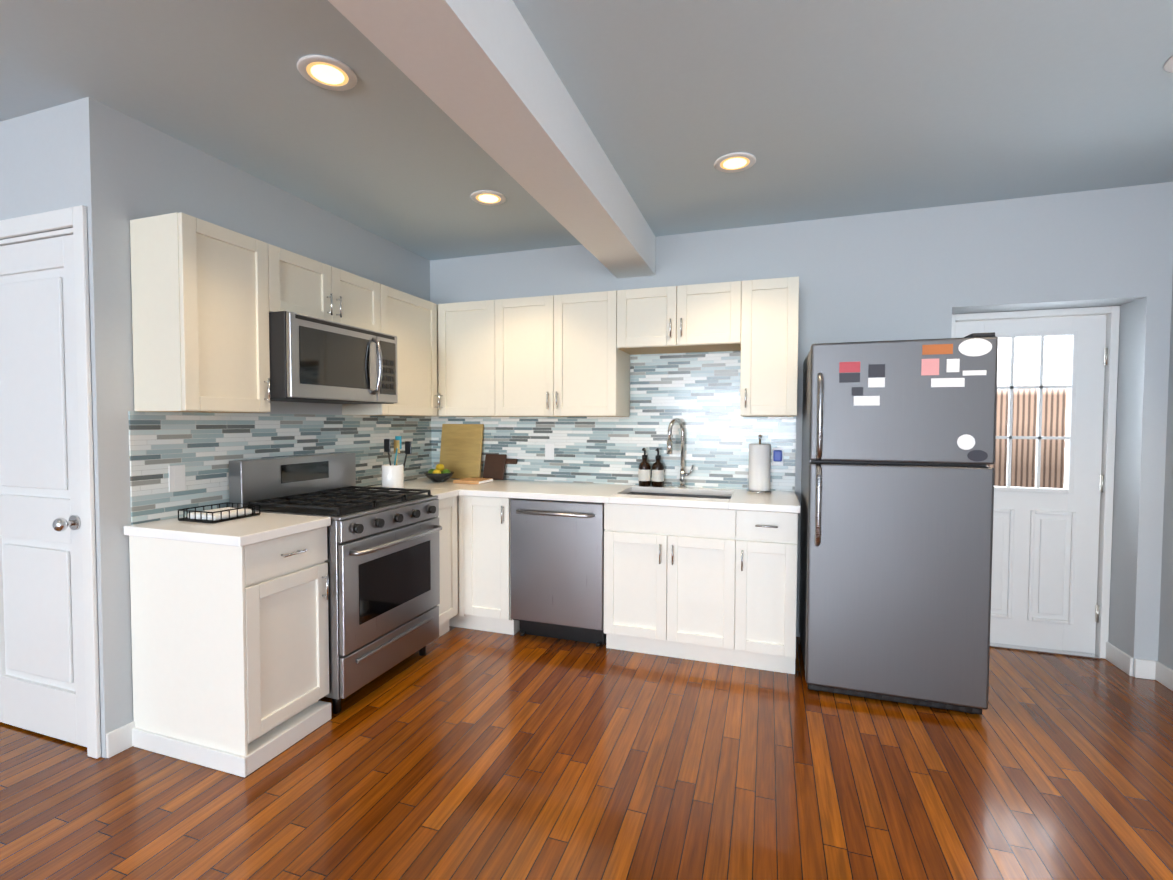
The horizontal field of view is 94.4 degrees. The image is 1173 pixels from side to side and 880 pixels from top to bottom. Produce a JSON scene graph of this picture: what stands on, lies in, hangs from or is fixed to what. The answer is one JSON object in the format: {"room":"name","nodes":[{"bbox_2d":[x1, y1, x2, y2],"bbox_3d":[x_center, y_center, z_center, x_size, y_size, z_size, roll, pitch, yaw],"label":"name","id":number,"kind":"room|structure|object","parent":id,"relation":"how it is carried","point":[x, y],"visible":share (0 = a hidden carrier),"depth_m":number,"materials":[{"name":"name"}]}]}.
{"room":"kitchen","nodes":[
{"label":"kitchen","id":0,"kind":"room"},
{"bbox_2d":[0,105,63,239],"bbox_3d":[-2.990,-0.040,2.542,2.010,2.575,0.120,1,2,18],"label":"wall","id":1,"kind":"structure","parent":0,"point":[29,143],"depth_m":2.20,"materials":[{"name":"blue paint"}]},
{"bbox_2d":[0,205,100,758],"bbox_3d":[-2.329,0.174,2.293,0.868,2.163,0.176,1,2,18],"label":"pantry door","id":2,"kind":"structure","parent":1,"relation":"in","point":[49,671],"depth_m":2.24,"materials":[{"name":"white paint"}]},
{"bbox_2d":[60,97,431,757],"bbox_3d":[-1.625,-0.057,3.187,0.150,2.575,2.210,1,2,18],"label":"wall","id":3,"kind":"structure","parent":0,"point":[122,168],"depth_m":2.21,"materials":[{"name":"blue paint"}]},
{"bbox_2d":[130,212,273,412],"bbox_3d":[-1.657,-0.510,2.361,0.292,0.775,0.390,1,2,18],"label":"upper cabinet","id":4,"kind":"object","parent":3,"relation":"attached to","point":[207,297],"depth_m":2.22,"materials":[{"name":"white wood"}]},
{"bbox_2d":[128,411,431,524],"bbox_3d":[-1.538,0.101,3.205,0.008,0.499,2.070,1,2,18],"label":"tile backsplash","id":5,"kind":"structure","parent":3,"relation":"attached to","point":[205,443],"depth_m":2.62,"materials":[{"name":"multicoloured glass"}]},
{"bbox_2d":[169,465,185,491],"bbox_3d":[-1.802,0.169,2.394,0.006,0.115,0.070,1,2,18],"label":"outlet","id":6,"kind":"object","parent":5,"relation":"attached to","point":[177,480],"visible":1,"depth_m":2.39,"materials":[{"name":"white plastic"}]},
{"bbox_2d":[274,246,385,333],"bbox_3d":[-1.474,-0.760,2.899,0.292,0.310,0.760,1,2,18],"label":"upper cabinet","id":7,"kind":"object","parent":3,"relation":"attached to","point":[303,285],"depth_m":2.81,"materials":[{"name":"white wood"}]},
{"bbox_2d":[269,311,397,403],"bbox_3d":[-1.386,-0.402,2.881,0.464,0.397,0.756,1,2,18],"label":"over-the-range microwave","id":8,"kind":"object","parent":7,"relation":"attached to","point":[315,360],"visible":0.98,"depth_m":2.69,"materials":[{"name":"metal"}]},
{"bbox_2d":[342,286,438,415],"bbox_3d":[-1.264,-0.547,3.539,0.292,0.775,0.576,1,2,18],"label":"upper cabinet","id":9,"kind":"object","parent":3,"relation":"attached to","point":[410,318],"depth_m":3.51,"materials":[{"name":"white wood"}]},
{"bbox_2d":[0,626,1172,879],"bbox_3d":[-2.021,1.429,-1.696,6.930,0.080,12.490,1,2,18],"label":"floor","id":10,"kind":"structure","parent":0,"point":[462,754],"depth_m":2.01,"materials":[{"name":"brown wood"}]},
{"bbox_2d":[129,526,330,776],"bbox_3d":[-1.500,0.822,2.325,0.649,0.874,0.430,1,2,18],"label":"base cabinet","id":11,"kind":"object","parent":10,"relation":"on","point":[230,659],"visible":0.94,"depth_m":2.15,"materials":[{"name":"white wood"}]},
{"bbox_2d":[124,512,330,546],"bbox_3d":[-1.503,0.364,2.307,0.630,0.038,0.442,1,2,18],"label":"countertop","id":12,"kind":"structure","parent":11,"relation":"on","point":[261,527],"depth_m":2.17,"materials":[{"name":"white stone"}]},
{"bbox_2d":[178,502,260,522],"bbox_3d":[-1.608,0.317,2.386,0.205,0.048,0.225,1,2,18],"label":"basket tray","id":13,"kind":"object","parent":12,"relation":"on","point":[227,513],"visible":1,"depth_m":2.33,"materials":[{"name":"metal"}]},
{"bbox_2d":[229,453,441,713],"bbox_3d":[-1.251,0.667,2.869,0.738,1.149,0.756,1,2,18],"label":"gas range","id":14,"kind":"object","parent":10,"relation":"on","point":[383,558],"visible":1,"depth_m":2.69,"materials":[{"name":"silver metal"}]},
{"bbox_2d":[426,496,457,645],"bbox_3d":[-1.141,0.788,3.400,0.649,0.874,0.302,1,2,18],"label":"base cabinet","id":15,"kind":"object","parent":10,"relation":"on","point":[448,553],"visible":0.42,"depth_m":3.37,"materials":[{"name":"white wood"}]},
{"bbox_2d":[449,495,472,628],"bbox_3d":[-0.962,0.774,3.828,0.716,0.874,0.616,1,2,18],"label":"base cabinet","id":16,"kind":"object","parent":10,"relation":"on","point":[464,618],"depth_m":3.44,"materials":[{"name":"white wood"}]},
{"bbox_2d":[358,478,800,512],"bbox_3d":[-0.097,0.425,3.364,2.630,0.221,0.918,1,2,18],"label":"countertop","id":17,"kind":"structure","parent":16,"relation":"on","point":[734,499],"depth_m":3.32,"materials":[{"name":"white stone"}]},
{"bbox_2d":[382,436,410,490],"bbox_3d":[-1.171,0.144,3.321,0.161,0.335,0.128,1,2,18],"label":"utensil crock","id":18,"kind":"object","parent":17,"relation":"on","point":[392,475],"visible":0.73,"depth_m":3.29,"materials":[{"name":"white ceramic"}]},
{"bbox_2d":[424,464,453,481],"bbox_3d":[-1.044,0.232,3.851,0.210,0.127,0.210,1,2,18],"label":"fruit bowl","id":19,"kind":"object","parent":17,"relation":"on","point":[437,474],"visible":1,"depth_m":3.80,"materials":[{"name":"ceramic"}]},
{"bbox_2d":[439,424,483,478],"bbox_3d":[-0.941,0.084,4.075,0.350,0.407,0.075,1,2,18],"label":"cutting board","id":20,"kind":"object","parent":17,"relation":"on","point":[461,452],"visible":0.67,"depth_m":4.06,"materials":[{"name":"brown wood"}]},
{"bbox_2d":[453,477,492,483],"bbox_3d":[-0.792,0.286,3.811,0.205,0.022,0.200,1,2,18],"label":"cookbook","id":21,"kind":"object","parent":17,"relation":"on","point":[468,480],"visible":1,"depth_m":3.74,"materials":[{"name":"wood"}]},
{"bbox_2d":[483,454,516,479],"bbox_3d":[-0.632,0.198,3.978,0.260,0.184,0.066,1,2,18],"label":"cutting board","id":22,"kind":"object","parent":17,"relation":"on","point":[494,466],"visible":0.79,"depth_m":3.98,"materials":[{"name":"brown wood"}]},
{"bbox_2d":[638,448,650,486],"bbox_3d":[0.384,0.179,3.611,0.081,0.257,0.098,1,2,18],"label":"soap bottle","id":23,"kind":"object","parent":17,"relation":"on","point":[644,475],"visible":1,"depth_m":3.59,"materials":[{"name":"brown glass"}]},
{"bbox_2d":[652,448,663,486],"bbox_3d":[0.470,0.180,3.583,0.081,0.257,0.098,1,2,18],"label":"soap bottle","id":24,"kind":"object","parent":17,"relation":"on","point":[657,473],"visible":1,"depth_m":3.56,"materials":[{"name":"brown glass"}]},
{"bbox_2d":[667,418,693,487],"bbox_3d":[0.605,0.085,3.482,0.153,0.454,0.194,1,2,18],"label":"gooseneck faucet","id":25,"kind":"object","parent":17,"relation":"on","point":[683,474],"visible":1,"depth_m":3.53,"materials":[{"name":"silver metal"}]},
{"bbox_2d":[746,435,771,493],"bbox_3d":[1.059,0.143,3.325,0.150,0.352,0.150,1,2,18],"label":"paper towel holder","id":26,"kind":"object","parent":17,"relation":"on","point":[759,467],"visible":1,"depth_m":3.27,"materials":[{"name":"white paper"}]},
{"bbox_2d":[473,496,519,634],"bbox_3d":[-0.546,0.780,3.689,0.352,0.874,0.616,1,2,18],"label":"base cabinet","id":27,"kind":"object","parent":10,"relation":"on","point":[491,515],"depth_m":3.39,"materials":[{"name":"white wood"}]},
{"bbox_2d":[510,498,605,646],"bbox_3d":[-0.104,0.788,3.502,0.600,0.872,0.641,1,2,18],"label":"dishwasher","id":28,"kind":"object","parent":10,"relation":"on","point":[557,569],"visible":0.88,"depth_m":3.25,"materials":[{"name":"metal"}]},
{"bbox_2d":[721,509,797,673],"bbox_3d":[1.014,0.802,3.169,0.369,0.874,0.616,1,2,18],"label":"base cabinet","id":29,"kind":"object","parent":10,"relation":"on","point":[759,549],"depth_m":2.89,"materials":[{"name":"white wood"}]},
{"bbox_2d":[799,332,997,714],"bbox_3d":[1.553,0.380,2.850,0.765,1.742,0.783,1,2,18],"label":"refrigerator","id":30,"kind":"object","parent":10,"relation":"on","point":[897,486],"visible":0.96,"depth_m":2.54,"materials":[{"name":"silver metal"}]},
{"bbox_2d":[0,0,1172,260],"bbox_3d":[-2.013,-1.224,-1.783,6.930,0.080,12.490,1,2,18],"label":"ceiling","id":31,"kind":"structure","parent":0,"point":[828,108],"depth_m":2.09,"materials":[{"name":"paint"}]},
{"bbox_2d":[297,55,356,90],"bbox_3d":[-0.917,-1.297,1.925,0.194,0.008,0.194,1,2,18],"label":"recessed light","id":32,"kind":"object","parent":31,"relation":"in","point":[326,72],"visible":1,"depth_m":1.91,"materials":[{"name":"white plastic"}]},
{"bbox_2d":[470,190,505,205],"bbox_3d":[-0.540,-1.330,2.990,0.194,0.008,0.194,1,2,18],"label":"recessed light","id":33,"kind":"object","parent":31,"relation":"in","point":[488,197],"visible":1,"depth_m":2.98,"materials":[{"name":"white plastic"}]},
{"bbox_2d":[328,0,655,277],"bbox_3d":[-1.564,-1.047,-2.028,0.260,0.254,11.999,1,2,18],"label":"ceiling beam","id":34,"kind":"structure","parent":31,"relation":"attached to","point":[483,75],"depth_m":1.76,"materials":[{"name":"white paint"}]},
{"bbox_2d":[714,152,755,172],"bbox_3d":[0.703,-1.313,2.576,0.194,0.008,0.194,1,2,18],"label":"recessed light","id":35,"kind":"object","parent":31,"relation":"in","point":[734,162],"visible":1,"depth_m":2.56,"materials":[{"name":"white plastic"}]},
{"bbox_2d":[1163,56,1172,72],"bbox_3d":[2.059,-1.283,1.807,0.194,0.008,0.194,1,2,18],"label":"recessed light","id":36,"kind":"object","parent":31,"relation":"in","point":[1168,66],"visible":1,"depth_m":1.86,"materials":[{"name":"white plastic"}]},
{"bbox_2d":[432,182,1167,676],"bbox_3d":[0.859,-0.065,3.681,4.550,2.575,0.300,1,2,18],"label":"wall","id":37,"kind":"structure","parent":0,"point":[912,275],"depth_m":3.08,"materials":[{"name":"blue paint"}]},
{"bbox_2d":[428,276,798,416],"bbox_3d":[-0.015,-0.545,3.595,2.626,0.776,0.379,1,2,18],"label":"upper cabinet","id":38,"kind":"object","parent":37,"relation":"attached to","point":[565,355],"visible":1,"depth_m":3.43,"materials":[{"name":"white wood"}]},
{"bbox_2d":[432,351,795,490],"bbox_3d":[0.047,-0.123,3.788,2.640,0.918,0.008,1,2,18],"label":"tile backsplash","id":39,"kind":"structure","parent":37,"relation":"attached to","point":[697,394],"depth_m":3.63,"materials":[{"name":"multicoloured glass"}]},
{"bbox_2d":[545,444,553,459],"bbox_3d":[-0.264,0.085,3.891,0.070,0.115,0.006,1,2,18],"label":"outlet","id":40,"kind":"object","parent":39,"relation":"attached to","point":[549,451],"visible":1,"depth_m":3.89,"materials":[{"name":"white plastic"}]},
{"bbox_2d":[772,448,783,465],"bbox_3d":[1.191,0.106,3.386,0.070,0.115,0.042,1,2,18],"label":"outlet","id":41,"kind":"object","parent":39,"relation":"attached to","point":[777,456],"visible":1,"depth_m":3.39,"materials":[{"name":"white plastic"}]},
{"bbox_2d":[951,306,1119,659],"bbox_3d":[2.566,0.243,3.216,0.866,1.997,0.119,1,2,18],"label":"exterior door","id":42,"kind":"structure","parent":37,"relation":"in","point":[1051,568],"depth_m":3.16,"materials":[{"name":"white paint"}]},
{"bbox_2d":[1105,642,1141,677],"bbox_3d":[2.939,1.201,3.008,0.024,0.100,0.294,1,2,18],"label":"baseboard","id":43,"kind":"structure","parent":37,"relation":"attached to","point":[1114,655],"depth_m":2.95,"materials":[{"name":"white paint"}]},
{"bbox_2d":[1148,182,1172,669],"bbox_3d":[1.178,0.148,-2.827,0.180,2.575,12.450,1,2,18],"label":"wall","id":44,"kind":"structure","parent":0,"point":[1160,626],"depth_m":2.80,"materials":[{"name":"blue paint"}]},
{"bbox_2d":[1146,660,1172,690],"bbox_3d":[1.079,1.386,-2.834,0.030,0.100,12.000,1,2,18],"label":"baseboard","id":45,"kind":"structure","parent":44,"relation":"attached to","point":[1156,670],"depth_m":2.81,"materials":[{"name":"white paint"}]},
{"label":"outside","id":46,"kind":"structure","parent":0,"visible":0},
{"bbox_2d":[987,336,1068,487],"bbox_3d":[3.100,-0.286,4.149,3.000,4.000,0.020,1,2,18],"label":"window","id":47,"kind":"structure","parent":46,"point":[1025,367],"depth_m":4.06,"materials":[{"name":"clear glass"}]}
]}

